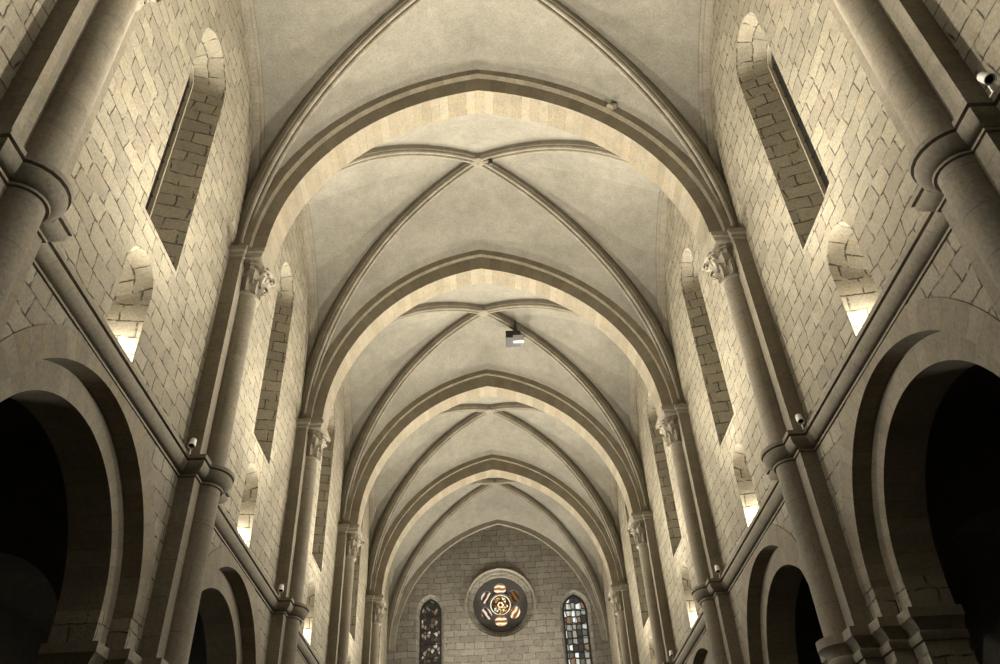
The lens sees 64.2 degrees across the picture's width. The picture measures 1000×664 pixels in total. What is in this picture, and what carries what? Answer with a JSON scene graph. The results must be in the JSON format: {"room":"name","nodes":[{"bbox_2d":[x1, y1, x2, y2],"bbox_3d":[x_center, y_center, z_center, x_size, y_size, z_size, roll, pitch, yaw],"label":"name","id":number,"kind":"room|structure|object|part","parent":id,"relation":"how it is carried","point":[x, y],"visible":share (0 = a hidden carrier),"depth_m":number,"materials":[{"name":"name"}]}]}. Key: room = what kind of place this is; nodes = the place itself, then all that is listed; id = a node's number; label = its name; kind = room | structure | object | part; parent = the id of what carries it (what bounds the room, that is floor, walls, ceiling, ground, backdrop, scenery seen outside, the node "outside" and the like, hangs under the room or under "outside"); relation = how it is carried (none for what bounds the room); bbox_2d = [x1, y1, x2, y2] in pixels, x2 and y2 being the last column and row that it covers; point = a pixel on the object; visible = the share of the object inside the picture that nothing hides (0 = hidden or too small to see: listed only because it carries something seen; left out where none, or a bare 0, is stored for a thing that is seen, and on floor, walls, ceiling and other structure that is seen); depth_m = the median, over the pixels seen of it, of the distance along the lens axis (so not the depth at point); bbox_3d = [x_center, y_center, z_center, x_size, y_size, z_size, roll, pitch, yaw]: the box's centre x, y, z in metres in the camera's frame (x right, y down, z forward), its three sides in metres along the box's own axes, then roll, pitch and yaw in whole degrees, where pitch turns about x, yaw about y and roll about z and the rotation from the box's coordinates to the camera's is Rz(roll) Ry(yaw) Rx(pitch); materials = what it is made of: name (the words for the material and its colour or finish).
{"room":"church","nodes":[
{"label":"church","id":0,"kind":"room"},
{"bbox_2d":[0,397,67,663],"bbox_3d":[-7.563,8.949,15.044,4.300,8.500,36.162,-2,-38,-1],"label":"wall","id":1,"kind":"structure","parent":0,"point":[21,639],"depth_m":15.45,"materials":[{"name":"paint"}]},
{"bbox_2d":[0,397,206,663],"bbox_3d":[-7.317,8.777,14.923,3.900,8.600,36.562,-2,-38,-1],"label":"ceiling","id":2,"kind":"structure","parent":0,"point":[33,501],"depth_m":12.07,"materials":[{"name":"paint"}]},
{"bbox_2d":[0,0,388,663],"bbox_3d":[-5.226,4.999,18.118,0.800,18.300,36.162,-2,-38,-1],"label":"wall","id":3,"kind":"structure","parent":0,"point":[156,281],"depth_m":12.91,"materials":[{"name":"stone"}]},
{"bbox_2d":[0,324,154,626],"bbox_3d":[-5.165,1.415,9.281,0.822,2.450,4.900,-2,-38,-1],"label":"arch","id":4,"kind":"object","parent":3,"relation":"attached to","point":[92,430],"visible":0.94,"depth_m":10.14,"materials":[{"name":"stone"}]},
{"bbox_2d":[38,641,168,663],"bbox_3d":[-4.731,8.424,15.301,1.411,0.400,26.970,-2,-38,-1],"label":"trim","id":5,"kind":"structure","parent":3,"relation":"attached to","point":[83,652],"depth_m":9.52,"materials":[{"name":"stone"}]},
{"bbox_2d":[0,129,320,663],"bbox_3d":[-4.447,6.129,17.228,0.674,0.320,36.162,-2,-38,-1],"label":"trim","id":6,"kind":"structure","parent":3,"relation":"attached to","point":[20,169],"depth_m":9.59,"materials":[{"name":"stone"}]},
{"bbox_2d":[187,438,196,453],"bbox_3d":[-4.645,1.717,12.025,0.129,0.290,0.172,-2,-38,-1],"label":"spotlight","id":7,"kind":"object","parent":6,"relation":"on","point":[191,445],"visible":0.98,"depth_m":12.02,"materials":[{"name":"white metal"}]},
{"bbox_2d":[278,584,283,596],"bbox_3d":[-4.610,5.440,16.783,0.129,0.290,0.172,-2,-38,-1],"label":"spotlight","id":8,"kind":"object","parent":6,"relation":"on","point":[281,586],"visible":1,"depth_m":16.77,"materials":[{"name":"white metal"}]},
{"bbox_2d":[145,66,193,217],"bbox_3d":[-5.615,-3.526,13.315,0.110,3.930,0.860,-2,-38,-1],"label":"window","id":9,"kind":"structure","parent":3,"relation":"in","point":[152,198],"depth_m":13.49,"materials":[{"name":"glass"}]},
{"bbox_2d":[198,545,260,663],"bbox_3d":[-5.130,5.138,14.039,0.822,2.450,4.900,-2,-38,-1],"label":"arch","id":10,"kind":"object","parent":3,"relation":"attached to","point":[228,605],"visible":0.51,"depth_m":14.97,"materials":[{"name":"stone"}]},
{"bbox_2d":[240,0,264,194],"bbox_3d":[-5.020,-5.040,14.451,0.240,5.062,5.692,-2,-38,-1],"label":"arch","id":11,"kind":"object","parent":3,"relation":"attached to","point":[247,6],"visible":0.66,"depth_m":16.48,"materials":[{"name":"stone"}]},
{"bbox_2d":[295,651,305,663],"bbox_3d":[-5.096,8.861,18.798,0.822,2.450,4.900,-2,-38,-1],"label":"arch","id":12,"kind":"object","parent":3,"relation":"attached to","point":[299,660],"visible":0.22,"depth_m":18.79,"materials":[{"name":"stone"}]},
{"bbox_2d":[300,203,317,370],"bbox_3d":[-4.986,-1.317,19.210,0.240,5.062,5.692,-2,-38,-1],"label":"arch","id":13,"kind":"object","parent":3,"relation":"attached to","point":[305,212],"visible":0.36,"depth_m":21.21,"materials":[{"name":"stone"}]},
{"bbox_2d":[342,371,351,482],"bbox_3d":[-4.951,2.406,23.968,0.240,5.062,5.692,-2,-38,-1],"label":"arch","id":14,"kind":"object","parent":3,"relation":"attached to","point":[346,382],"visible":0.33,"depth_m":26.03,"materials":[{"name":"stone"}]},
{"bbox_2d":[369,482,375,556],"bbox_3d":[-4.916,6.130,28.726,0.240,5.062,5.692,-2,-38,-1],"label":"arch","id":15,"kind":"object","parent":3,"relation":"attached to","point":[372,498],"visible":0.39,"depth_m":30.81,"materials":[{"name":"stone"}]},
{"bbox_2d":[387,560,393,649],"bbox_3d":[-4.880,9.936,33.591,0.240,5.062,5.996,-2,-38,-1],"label":"arch","id":16,"kind":"object","parent":3,"relation":"attached to","point":[391,571],"visible":0.24,"depth_m":35.72,"materials":[{"name":"stone"}]},
{"bbox_2d":[253,0,708,174],"bbox_3d":[-0.344,-5.558,14.822,9.734,5.932,5.521,-2,-38,-1],"label":"ceiling","id":17,"kind":"structure","parent":0,"point":[300,41],"depth_m":17.14,"materials":[{"name":"paint"}]},
{"bbox_2d":[234,0,739,244],"bbox_3d":[-0.344,-5.557,14.822,9.854,5.930,5.660,-2,-38,-1],"label":"ribs","id":18,"kind":"object","parent":17,"relation":"attached to","point":[259,188],"visible":0.91,"depth_m":16.74,"materials":[{"name":"stone"}]},
{"bbox_2d":[307,113,660,351],"bbox_3d":[-0.327,-2.163,19.837,9.734,6.765,5.521,-2,-38,-1],"label":"ceiling","id":19,"kind":"structure","parent":0,"point":[612,201],"depth_m":21.82,"materials":[{"name":"paint"}]},
{"bbox_2d":[299,140,684,418],"bbox_3d":[-0.327,-2.160,19.836,9.854,6.760,5.660,-2,-38,-1],"label":"ribs","id":20,"kind":"object","parent":19,"relation":"attached to","point":[470,160],"visible":0.77,"depth_m":21.44,"materials":[{"name":"stone"}]},
{"bbox_2d":[488,158,492,165],"bbox_3d":[-0.265,-4.709,21.651,0.116,0.500,0.116,-2,-38,-1],"label":"hook","id":21,"kind":"object","parent":20,"relation":"hanging from","point":[490,161],"visible":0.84,"depth_m":21.52,"materials":[{"name":"metal"}]},
{"bbox_2d":[349,283,634,460],"bbox_3d":[-0.284,1.699,24.487,9.734,6.413,5.521,-2,-38,-1],"label":"ceiling","id":22,"kind":"structure","parent":0,"point":[480,345],"depth_m":26.57,"materials":[{"name":"paint"}]},
{"bbox_2d":[339,299,650,523],"bbox_3d":[-0.284,1.700,24.486,9.854,6.410,5.660,-2,-38,-1],"label":"ribs","id":23,"kind":"object","parent":22,"relation":"attached to","point":[475,311],"visible":0.67,"depth_m":26.17,"materials":[{"name":"stone"}]},
{"bbox_2d":[506,321,523,346],"bbox_3d":[0.469,0.073,26.389,0.570,1.010,0.640,-2,-38,-1],"label":"box","id":24,"kind":"object","parent":23,"relation":"attached to","point":[514,338],"visible":1,"depth_m":26.15,"materials":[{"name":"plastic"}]},
{"bbox_2d":[374,396,614,539],"bbox_3d":[-0.249,5.423,29.245,9.734,6.413,5.521,-2,-38,-1],"label":"ceiling","id":25,"kind":"structure","parent":0,"point":[490,434],"depth_m":31.47,"materials":[{"name":"paint"}]},
{"bbox_2d":[366,402,626,594],"bbox_3d":[-0.249,5.424,29.244,9.854,6.410,5.660,-2,-38,-1],"label":"ribs","id":26,"kind":"object","parent":25,"relation":"attached to","point":[498,409],"visible":0.67,"depth_m":31.03,"materials":[{"name":"stone"}]},
{"bbox_2d":[386,525,611,663],"bbox_3d":[0.055,15.723,32.914,9.800,19.200,0.420,-2,-38,-1],"label":"wall","id":27,"kind":"structure","parent":0,"point":[539,638],"depth_m":35.51,"materials":[{"name":"grey stone"}]},
{"bbox_2d":[419,599,441,663],"bbox_3d":[-2.949,15.027,33.626,1.020,7.630,0.070,-2,-38,-1],"label":"lancet window","id":28,"kind":"structure","parent":27,"relation":"in","point":[430,642],"depth_m":35.03,"materials":[{"name":"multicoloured glass"}]},
{"bbox_2d":[388,519,607,649],"bbox_3d":[-0.185,11.170,36.123,9.460,5.836,0.180,-2,-38,-1],"label":"arch","id":29,"kind":"object","parent":27,"relation":"attached to","point":[547,541],"visible":1,"depth_m":36.41,"materials":[{"name":"stone"}]},
{"bbox_2d":[465,567,535,631],"bbox_3d":[0.014,11.981,35.747,3.199,2.820,0.450,-2,-38,-1],"label":"window","id":30,"kind":"structure","parent":27,"relation":"in","point":[500,604],"depth_m":35.76,"materials":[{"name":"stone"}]},
{"bbox_3d":[-0.005,11.542,35.861,3.199,1.987,0.090,-2,-38,-1],"label":"hood mould","id":31,"kind":"part","parent":30,"relation":"part of","materials":[{"name":"stone"}]},
{"bbox_2d":[562,595,592,663],"bbox_3d":[3.457,14.823,33.739,1.160,7.540,0.070,-2,-38,-1],"label":"lancet window","id":32,"kind":"structure","parent":27,"relation":"in","point":[574,610],"depth_m":35.05,"materials":[{"name":"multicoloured glass"}]},
{"bbox_2d":[392,477,608,639],"bbox_3d":[-0.215,9.210,34.125,9.728,6.462,5.816,-2,-38,-1],"label":"ceiling","id":33,"kind":"structure","parent":0,"point":[495,503],"depth_m":36.57,"materials":[{"name":"paint"}]},
{"bbox_2d":[387,478,609,648],"bbox_3d":[-0.215,9.211,34.124,9.853,6.460,5.938,-2,-38,-1],"label":"ribs","id":34,"kind":"object","parent":33,"relation":"attached to","point":[487,483],"visible":0.56,"depth_m":36.07,"materials":[{"name":"stone"}]},
{"bbox_2d":[602,0,999,663],"bbox_3d":[5.164,4.611,18.346,0.800,18.300,36.162,-2,-38,-1],"label":"wall","id":35,"kind":"structure","parent":0,"point":[822,265],"depth_m":13.08,"materials":[{"name":"stone"}]},
{"bbox_2d":[596,548,609,639],"bbox_3d":[4.511,9.585,33.797,0.240,5.062,5.996,-2,-38,-1],"label":"arch","id":36,"kind":"object","parent":35,"relation":"attached to","point":[598,557],"visible":0.29,"depth_m":35.94,"materials":[{"name":"stone"}]},
{"bbox_2d":[610,471,621,546],"bbox_3d":[4.475,5.779,28.932,0.240,5.062,5.692,-2,-38,-1],"label":"arch","id":37,"kind":"object","parent":35,"relation":"attached to","point":[613,484],"visible":0.32,"depth_m":31.02,"materials":[{"name":"stone"}]},
{"bbox_2d":[629,360,642,468],"bbox_3d":[4.440,2.055,24.174,0.240,5.062,5.692,-2,-38,-1],"label":"arch","id":38,"kind":"object","parent":35,"relation":"attached to","point":[632,370],"visible":0.4,"depth_m":26.23,"materials":[{"name":"stone"}]},
{"bbox_2d":[656,190,673,356],"bbox_3d":[4.405,-1.668,19.416,0.240,5.062,5.692,-2,-38,-1],"label":"arch","id":39,"kind":"object","parent":35,"relation":"attached to","point":[663,198],"visible":0.34,"depth_m":21.42,"materials":[{"name":"stone"}]},
{"bbox_2d":[688,633,712,663],"bbox_3d":[5.293,8.534,19.104,0.822,2.450,4.900,-2,-38,-1],"label":"arch","id":40,"kind":"object","parent":35,"relation":"attached to","point":[701,654],"visible":0.32,"depth_m":19.64,"materials":[{"name":"stone"}]},
{"bbox_2d":[698,0,722,178],"bbox_3d":[4.370,-5.391,14.657,0.240,5.062,5.692,-2,-38,-1],"label":"arch","id":41,"kind":"object","parent":35,"relation":"attached to","point":[706,12],"visible":0.64,"depth_m":16.70,"materials":[{"name":"stone"}]},
{"bbox_2d":[741,524,807,663],"bbox_3d":[5.258,4.811,14.346,0.822,2.450,4.900,-2,-38,-1],"label":"arch","id":42,"kind":"object","parent":35,"relation":"attached to","point":[771,580],"visible":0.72,"depth_m":15.30,"materials":[{"name":"stone"}]},
{"bbox_2d":[767,45,829,198],"bbox_3d":[5.125,-3.927,13.550,0.110,3.930,0.860,-2,-38,-1],"label":"window","id":43,"kind":"structure","parent":35,"relation":"in","point":[819,173],"depth_m":13.70,"materials":[{"name":"glass"}]},
{"bbox_2d":[662,83,999,663],"bbox_3d":[4.511,5.794,17.425,0.674,0.320,36.162,-2,-38,-1],"label":"trim","id":44,"kind":"structure","parent":35,"relation":"attached to","point":[975,117],"depth_m":9.70,"materials":[{"name":"stone"}]},
{"bbox_2d":[669,650,673,658],"bbox_3d":[4.677,8.817,21.745,0.129,0.290,0.171,-2,-38,-1],"label":"spotlight","id":45,"kind":"object","parent":44,"relation":"on","point":[671,655],"visible":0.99,"depth_m":21.74,"materials":[{"name":"white metal"}]},
{"bbox_2d":[715,565,720,577],"bbox_3d":[4.642,5.094,16.986,0.129,0.290,0.171,-2,-38,-1],"label":"spotlight","id":46,"kind":"object","parent":44,"relation":"on","point":[717,569],"visible":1,"depth_m":16.98,"materials":[{"name":"white metal"}]},
{"bbox_2d":[795,414,804,429],"bbox_3d":[4.607,1.371,12.228,0.129,0.290,0.171,-2,-38,-1],"label":"spotlight","id":47,"kind":"object","parent":44,"relation":"on","point":[800,420],"visible":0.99,"depth_m":12.22,"materials":[{"name":"white metal"}]},
{"bbox_2d":[977,72,996,97],"bbox_3d":[4.572,-2.353,7.470,0.129,0.290,0.171,-2,-38,-1],"label":"spotlight","id":48,"kind":"object","parent":44,"relation":"on","point":[987,78],"visible":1,"depth_m":7.46,"materials":[{"name":"white metal"}]},
{"bbox_2d":[816,604,969,663],"bbox_3d":[5.050,8.120,15.594,1.411,0.400,26.970,-2,-38,-1],"label":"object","id":49,"kind":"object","parent":35,"relation":"attached to","point":[915,625],"depth_m":10.05,"materials":[{"name":"stone"}]},
{"bbox_2d":[840,297,999,595],"bbox_3d":[5.223,1.088,9.588,0.822,2.450,4.900,-2,-38,-1],"label":"arch","id":50,"kind":"object","parent":35,"relation":"attached to","point":[885,434],"visible":0.96,"depth_m":10.43,"materials":[{"name":"stone"}]},
{"bbox_2d":[795,364,999,663],"bbox_3d":[7.669,8.217,15.252,3.900,8.600,36.562,-2,-38,-1],"label":"ceiling","id":51,"kind":"structure","parent":0,"point":[962,468],"depth_m":12.44,"materials":[{"name":"paint"}]},
{"bbox_2d":[924,369,999,663],"bbox_3d":[7.922,8.370,15.384,4.300,8.500,36.162,-2,-38,-1],"label":"wall","id":52,"kind":"structure","parent":0,"point":[978,592],"depth_m":15.60,"materials":[{"name":"paint"}]},
{"bbox_3d":[0.367,11.998,12.347,22.000,0.300,37.762,-2,-38,-1],"label":"floor","id":53,"kind":"structure","parent":0,"visible":0},
{"bbox_2d":[0,0,160,336],"bbox_3d":[-4.430,-0.117,6.727,0.775,12.250,1.130,-2,-38,-1],"label":"column","id":54,"kind":"structure","parent":53,"relation":"on","point":[52,103],"depth_m":8.21,"materials":[{"name":"stone"}]},
{"bbox_2d":[138,245,276,663],"bbox_3d":[-4.395,3.551,11.414,0.775,12.250,1.130,-2,-38,-1],"label":"column","id":55,"kind":"structure","parent":53,"relation":"on","point":[169,626],"depth_m":12.27,"materials":[{"name":"stone"}]},
{"bbox_2d":[243,69,731,268],"bbox_3d":[-0.325,-3.702,17.136,9.680,5.860,0.980,-2,-38,-1],"label":"arch","id":56,"kind":"object","parent":55,"relation":"on","point":[392,114],"visible":0.84,"depth_m":17.50,"materials":[{"name":"stone"}]},
{"bbox_2d":[265,418,330,663],"bbox_3d":[-4.360,7.274,16.173,0.775,12.250,1.130,-2,-38,-1],"label":"column","id":57,"kind":"structure","parent":53,"relation":"on","point":[311,438],"depth_m":17.94,"materials":[{"name":"stone"}]},
{"bbox_2d":[305,250,678,427],"bbox_3d":[-0.291,0.039,21.950,9.680,5.900,0.870,-2,-38,-1],"label":"arch","id":58,"kind":"object","parent":57,"relation":"on","point":[447,274],"visible":0.95,"depth_m":22.26,"materials":[{"name":"stone"}]},
{"bbox_2d":[326,524,363,663],"bbox_3d":[-4.325,10.998,20.931,0.775,12.250,1.130,-2,-38,-1],"label":"column","id":59,"kind":"structure","parent":53,"relation":"on","point":[349,537],"depth_m":23.20,"materials":[{"name":"stone"}]},
{"bbox_2d":[344,369,645,527],"bbox_3d":[-0.256,3.763,26.708,9.680,5.900,0.870,-2,-38,-1],"label":"arch","id":60,"kind":"object","parent":59,"relation":"on","point":[483,383],"visible":0.93,"depth_m":27.01,"materials":[{"name":"stone"}]},
{"bbox_2d":[362,595,386,663],"bbox_3d":[-4.291,14.721,25.689,0.775,12.250,1.130,-2,-38,-1],"label":"column","id":61,"kind":"structure","parent":53,"relation":"on","point":[375,605],"depth_m":28.55,"materials":[{"name":"stone"}]},
{"bbox_2d":[370,454,622,594],"bbox_3d":[-0.221,7.486,31.467,9.680,5.900,0.870,-2,-38,-1],"label":"arch","id":62,"kind":"object","parent":61,"relation":"on","point":[492,465],"visible":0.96,"depth_m":31.77,"materials":[{"name":"stone"}]},
{"bbox_2d":[608,583,638,663],"bbox_3d":[4.627,14.387,25.885,0.775,12.250,1.130,-2,-38,-1],"label":"column","id":63,"kind":"structure","parent":53,"relation":"on","point":[619,595],"depth_m":28.62,"materials":[{"name":"stone"}]},
{"bbox_2d":[627,511,675,663],"bbox_3d":[4.592,10.664,21.126,0.775,12.250,1.130,-2,-38,-1],"label":"column","id":64,"kind":"structure","parent":53,"relation":"on","point":[641,524],"depth_m":23.30,"materials":[{"name":"stone"}]},
{"bbox_2d":[655,403,743,663],"bbox_3d":[4.557,6.941,16.368,0.775,12.250,1.130,-2,-38,-1],"label":"column","id":65,"kind":"structure","parent":53,"relation":"on","point":[673,422],"depth_m":17.96,"materials":[{"name":"stone"}]},
{"bbox_2d":[700,227,885,663],"bbox_3d":[4.522,3.217,11.610,0.775,12.250,1.130,-2,-38,-1],"label":"column","id":66,"kind":"structure","parent":53,"relation":"on","point":[839,601],"depth_m":12.40,"materials":[{"name":"stone"}]},
{"bbox_2d":[825,0,999,315],"bbox_3d":[4.487,-0.450,6.922,0.775,12.250,1.130,-2,-38,-1],"label":"column","id":67,"kind":"structure","parent":53,"relation":"on","point":[920,79],"depth_m":8.17,"materials":[{"name":"stone"}]}
]}

